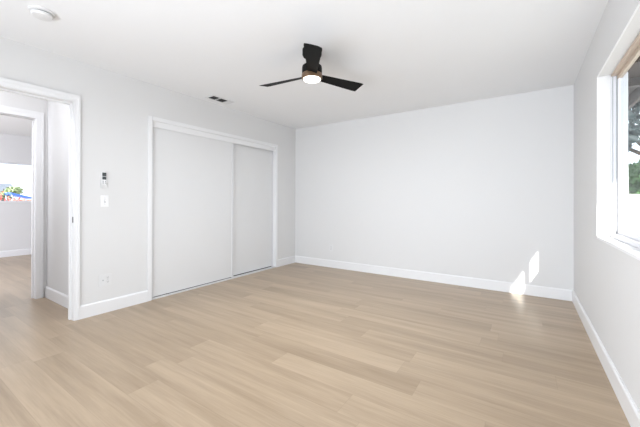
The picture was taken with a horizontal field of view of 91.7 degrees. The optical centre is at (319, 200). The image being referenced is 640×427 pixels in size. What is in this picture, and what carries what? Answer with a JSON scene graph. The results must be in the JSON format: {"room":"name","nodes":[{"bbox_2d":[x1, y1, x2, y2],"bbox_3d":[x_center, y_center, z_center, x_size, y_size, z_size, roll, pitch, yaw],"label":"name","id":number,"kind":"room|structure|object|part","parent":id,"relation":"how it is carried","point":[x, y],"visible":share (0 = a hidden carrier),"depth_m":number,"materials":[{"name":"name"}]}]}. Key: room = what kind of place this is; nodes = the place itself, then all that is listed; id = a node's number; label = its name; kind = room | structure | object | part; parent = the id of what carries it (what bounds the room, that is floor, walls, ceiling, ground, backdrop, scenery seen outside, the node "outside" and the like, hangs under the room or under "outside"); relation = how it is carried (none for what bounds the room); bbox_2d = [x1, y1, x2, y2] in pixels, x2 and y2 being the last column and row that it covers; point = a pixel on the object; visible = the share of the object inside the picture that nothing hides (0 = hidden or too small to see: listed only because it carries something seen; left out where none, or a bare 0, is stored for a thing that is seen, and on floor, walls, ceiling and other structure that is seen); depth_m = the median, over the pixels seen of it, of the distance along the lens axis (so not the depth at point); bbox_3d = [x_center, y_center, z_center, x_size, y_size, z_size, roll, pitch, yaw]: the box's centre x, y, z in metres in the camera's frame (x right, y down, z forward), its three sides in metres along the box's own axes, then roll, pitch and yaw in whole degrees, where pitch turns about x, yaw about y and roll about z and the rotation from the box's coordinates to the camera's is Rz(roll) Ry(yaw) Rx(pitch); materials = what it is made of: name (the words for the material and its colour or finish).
{"room":"empty bedroom","nodes":[
{"label":"empty bedroom","id":0,"kind":"room"},
{"bbox_2d":[0,133,31,250],"bbox_3d":[-6.808,-0.099,5.404,0.120,2.440,7.500,0,0,33],"label":"wall","id":1,"kind":"structure","parent":0,"point":[15,217],"depth_m":6.29,"materials":[{"name":"paint"}]},
{"bbox_2d":[0,248,30,257],"bbox_3d":[-6.783,1.058,5.322,0.014,0.125,7.400,0,0,33],"label":"baseboard","id":2,"kind":"structure","parent":1,"relation":"attached to","point":[19,252],"depth_m":6.27,"materials":[{"name":"paint"}]},
{"bbox_2d":[0,162,31,201],"bbox_3d":[-6.194,-0.360,6.318,0.135,0.801,1.800,0,0,33],"label":"window","id":3,"kind":"structure","parent":1,"relation":"in","point":[0,162],"depth_m":6.34,"materials":[{"name":"white plastic"}]},
{"bbox_2d":[0,90,46,296],"bbox_3d":[-4.382,-0.103,1.931,0.120,2.440,4.385,0,0,33],"label":"wall","id":4,"kind":"structure","parent":0,"point":[9,99],"depth_m":3.59,"materials":[{"name":"paint"}]},
{"bbox_2d":[0,105,43,298],"bbox_3d":[-3.524,0.055,3.228,0.154,2.135,0.975,0,0,33],"label":"door frame","id":5,"kind":"structure","parent":4,"relation":"attached to","point":[37,212],"depth_m":3.56,"materials":[{"name":"paint"}]},
{"bbox_2d":[46,100,68,294],"bbox_3d":[-2.730,-0.095,3.396,1.019,2.440,0.120,0,0,33],"label":"wall","id":6,"kind":"structure","parent":0,"point":[57,113],"depth_m":3.43,"materials":[{"name":"paint"}]},
{"bbox_2d":[45,286,67,307],"bbox_3d":[-2.770,1.062,3.337,1.019,0.125,0.014,0,0,33],"label":"baseboard","id":7,"kind":"structure","parent":6,"relation":"attached to","point":[51,294],"depth_m":3.40,"materials":[{"name":"paint"}]},
{"bbox_2d":[0,36,295,305],"bbox_3d":[-2.401,-0.096,2.861,0.120,2.440,7.123,0,0,33],"label":"wall","id":8,"kind":"structure","parent":0,"point":[116,108],"depth_m":3.24,"materials":[{"name":"paint"}]},
{"bbox_2d":[0,77,80,320],"bbox_3d":[-2.578,0.068,2.594,0.154,2.110,0.916,0,0,33],"label":"door frame","id":9,"kind":"structure","parent":8,"relation":"attached to","point":[8,85],"depth_m":2.91,"materials":[{"name":"paint"}]},
{"bbox_2d":[101,172,106,187],"bbox_3d":[-2.156,-0.203,3.104,0.020,0.157,0.052,0,0,33],"label":"remote control","id":10,"kind":"object","parent":8,"relation":"attached to","point":[104,174],"visible":1,"depth_m":3.10,"materials":[{"name":"white plastic"}]},
{"bbox_2d":[101,195,108,206],"bbox_3d":[-2.152,0.007,3.112,0.018,0.116,0.072,0,0,33],"label":"light switch","id":11,"kind":"object","parent":8,"relation":"attached to","point":[104,198],"visible":1,"depth_m":3.11,"materials":[{"name":"white plastic"}]},
{"bbox_2d":[99,273,111,286],"bbox_3d":[-2.150,0.797,3.116,0.018,0.116,0.116,0,0,33],"label":"power outlet","id":12,"kind":"object","parent":8,"relation":"attached to","point":[104,279],"visible":1,"depth_m":3.12,"materials":[{"name":"white plastic"}]},
{"bbox_2d":[80,256,294,318],"bbox_3d":[-2.380,1.062,2.771,0.014,0.125,7.003,0,0,33],"label":"baseboard","id":13,"kind":"structure","parent":8,"relation":"attached to","point":[100,307],"depth_m":3.20,"materials":[{"name":"paint"}]},
{"bbox_2d":[152,127,233,297],"bbox_3d":[-1.598,0.133,4.031,0.032,1.988,1.196,0,0,33],"label":"door","id":14,"kind":"structure","parent":8,"relation":"in","point":[193,175],"depth_m":3.94,"materials":[{"name":"paint"}]},
{"bbox_2d":[147,115,277,300],"bbox_3d":[-1.370,0.093,4.407,0.134,2.074,2.176,0,0,33],"label":"closet frame","id":15,"kind":"object","parent":8,"relation":"attached to","point":[156,122],"visible":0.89,"depth_m":4.02,"materials":[{"name":"paint"}]},
{"bbox_2d":[233,143,272,275],"bbox_3d":[-1.144,0.136,4.790,0.032,1.988,1.197,0,0,33],"label":"door","id":16,"kind":"structure","parent":8,"relation":"in","point":[253,166],"depth_m":4.91,"materials":[{"name":"paint"}]},
{"bbox_3d":[-1.144,0.127,4.790,0.032,1.970,1.197,0,0,33],"label":"frame","id":17,"kind":"part","parent":16,"relation":"part of","materials":[{"name":"white paint"}]},
{"bbox_2d":[0,0,607,136],"bbox_3d":[-2.904,-1.397,2.948,9.501,0.160,7.703,0,0,33],"label":"ceiling","id":18,"kind":"structure","parent":0,"point":[406,55],"depth_m":2.62,"materials":[{"name":"paint"}]},
{"bbox_2d":[28,5,55,21],"bbox_3d":[-1.939,-1.294,2.170,0.144,0.046,0.144,0,0,33],"label":"smoke detector","id":19,"kind":"object","parent":18,"relation":"attached to","point":[41,13],"visible":1,"depth_m":2.14,"materials":[{"name":"white plastic"}]},
{"bbox_2d":[205,95,233,104],"bbox_3d":[-1.300,-1.306,4.043,0.168,0.008,0.340,0,0,33],"label":"ceiling vent","id":20,"kind":"object","parent":18,"relation":"in","point":[211,97],"visible":1,"depth_m":4.03,"materials":[{"name":"white plastic"}]},
{"bbox_2d":[259,43,362,90],"bbox_3d":[-0.130,-1.173,2.772,0.891,0.276,0.973,0,0,33],"label":"ceiling fan","id":21,"kind":"object","parent":18,"relation":"hanging from","point":[311,70],"visible":1,"depth_m":2.66,"materials":[{"name":"black metal"}]},
{"bbox_3d":[-0.341,-1.083,2.849,0.443,0.034,0.132,0,0,28],"label":"blade","id":22,"kind":"part","parent":21,"relation":"part of","materials":[{"name":"black wood"}]},
{"bbox_3d":[-0.058,-1.084,2.400,0.132,0.034,0.443,0,0,-2],"label":"blade","id":23,"kind":"part","parent":21,"relation":"part of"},
{"bbox_3d":[0.190,-1.082,2.870,0.443,0.034,0.132,0,0,-32],"label":"blade","id":24,"kind":"part","parent":21,"relation":"part of","materials":[{"name":"black wood"}]},
{"bbox_2d":[0,254,630,426],"bbox_3d":[-2.910,1.183,2.942,9.501,0.120,7.703,0,0,33],"label":"floor","id":25,"kind":"structure","parent":0,"point":[294,344],"depth_m":2.21,"materials":[{"name":"brown wood"}]},
{"bbox_2d":[295,85,573,289],"bbox_3d":[1.238,-0.083,4.653,3.972,2.440,0.120,0,0,33],"label":"wall","id":26,"kind":"structure","parent":0,"point":[484,188],"depth_m":4.22,"materials":[{"name":"paint"}]},
{"bbox_2d":[295,256,572,300],"bbox_3d":[1.198,1.074,4.594,3.972,0.125,0.014,0,0,33],"label":"baseboard","id":27,"kind":"structure","parent":26,"relation":"attached to","point":[525,289],"depth_m":4.22,"materials":[{"name":"paint"}]},
{"bbox_2d":[574,0,639,411],"bbox_3d":[0.992,-0.094,0.545,0.150,2.440,7.243,0,0,33],"label":"wall","id":28,"kind":"structure","parent":0,"point":[606,278],"depth_m":2.31,"materials":[{"name":"paint"}]},
{"bbox_2d":[572,290,639,426],"bbox_3d":[0.921,1.063,0.588,0.014,0.125,7.003,0,0,33],"label":"baseboard","id":29,"kind":"structure","parent":28,"relation":"attached to","point":[629,407],"depth_m":1.92,"materials":[{"name":"paint"}]},
{"bbox_2d":[597,2,639,260],"bbox_3d":[1.619,-0.325,1.484,0.170,1.221,1.966,0,0,33],"label":"window","id":30,"kind":"structure","parent":28,"relation":"in","point":[627,242],"depth_m":2.25,"materials":[{"name":"paint"}]},
{"bbox_3d":[1.582,0.277,1.506,0.084,0.017,1.960,0,0,33],"label":"sill","id":31,"kind":"part","parent":30,"relation":"part of","materials":[{"name":"paint"}]},
{"bbox_3d":[1.652,-0.332,1.462,0.090,1.201,1.960,0,0,33],"label":"frame","id":32,"kind":"part","parent":30,"relation":"part of","materials":[{"name":"white plastic"}]},
{"bbox_3d":[1.882,-0.336,1.814,0.022,1.154,1.084,0,0,33],"label":"sash","id":33,"kind":"part","parent":30,"relation":"part of","materials":[{"name":"white plastic"}]},
{"bbox_3d":[1.884,-0.898,1.815,0.023,0.030,1.084,0,0,33],"label":"rail","id":34,"kind":"part","parent":30,"relation":"part of","materials":[{"name":"beige wood"}]},
{"bbox_2d":[627,56,639,109],"bbox_3d":[2.126,-1.342,1.597,0.580,0.175,12.000,0,0,33],"label":"roof eave","id":35,"kind":"object","parent":28,"relation":"attached to","point":[634,71],"visible":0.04,"depth_m":3.54,"materials":[{"name":"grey wood"}]},
{"label":"outside","id":36,"kind":"structure","parent":0,"visible":0},
{"bbox_3d":[-4.236,1.442,20.783,150.000,0.150,150.000,0,0,33],"label":"ground","id":37,"kind":"structure","parent":36,"visible":0},
{"bbox_2d":[0,183,13,198],"bbox_3d":[-34.114,-0.220,31.804,5.600,3.100,3.600,0,0,33],"label":"house","id":38,"kind":"structure","parent":37,"relation":"on","point":[2,186],"depth_m":32.30,"materials":[{"name":"white paint"}]},
{"bbox_2d":[0,193,21,200],"bbox_3d":[-14.600,0.381,14.349,1.697,1.933,1.696,0,0,33],"label":"flowering shrub","id":39,"kind":"object","parent":37,"relation":"on","point":[4,199],"visible":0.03,"depth_m":14.41,"materials":[{"name":"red plant"}]},
{"bbox_2d":[0,186,22,197],"bbox_3d":[-27.791,0.045,27.012,2.706,2.612,2.865,0,0,33],"label":"tree","id":40,"kind":"object","parent":37,"relation":"on","point":[17,190],"visible":0.34,"depth_m":27.00,"materials":[{"name":"green plant"}]},
{"bbox_2d":[0,198,30,200],"bbox_3d":[-24.077,0.547,24.321,0.280,1.570,3.600,0,0,33],"label":"brick wall","id":41,"kind":"structure","parent":37,"relation":"on","point":[22,199],"depth_m":24.70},
{"bbox_2d":[5,193,31,200],"bbox_3d":[-21.360,0.402,22.086,1.600,1.860,1.170,0,0,33],"label":"awning","id":42,"kind":"object","parent":37,"relation":"on","point":[11,194],"visible":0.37,"depth_m":21.80,"materials":[{"name":"blue plastic"}]},
{"bbox_2d":[628,194,639,234],"bbox_3d":[11.233,0.616,3.477,13.200,1.480,0.280,0,0,33],"label":"wall","id":43,"kind":"structure","parent":37,"relation":"on","point":[633,199],"depth_m":6.46,"materials":[{"name":"white paint"}]},
{"bbox_2d":[628,100,639,154],"bbox_3d":[8.740,-2.863,8.141,8.907,8.491,8.173,0,0,33],"label":"tree","id":44,"kind":"object","parent":37,"relation":"on","point":[633,115],"visible":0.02,"depth_m":7.37,"materials":[{"name":"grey plant"}]},
{"bbox_2d":[628,159,639,193],"bbox_3d":[11.483,-0.325,10.830,2.996,3.440,3.237,0,0,33],"label":"tree","id":45,"kind":"object","parent":37,"relation":"on","point":[633,169],"visible":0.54,"depth_m":10.55,"materials":[{"name":"green plant"}]}
]}

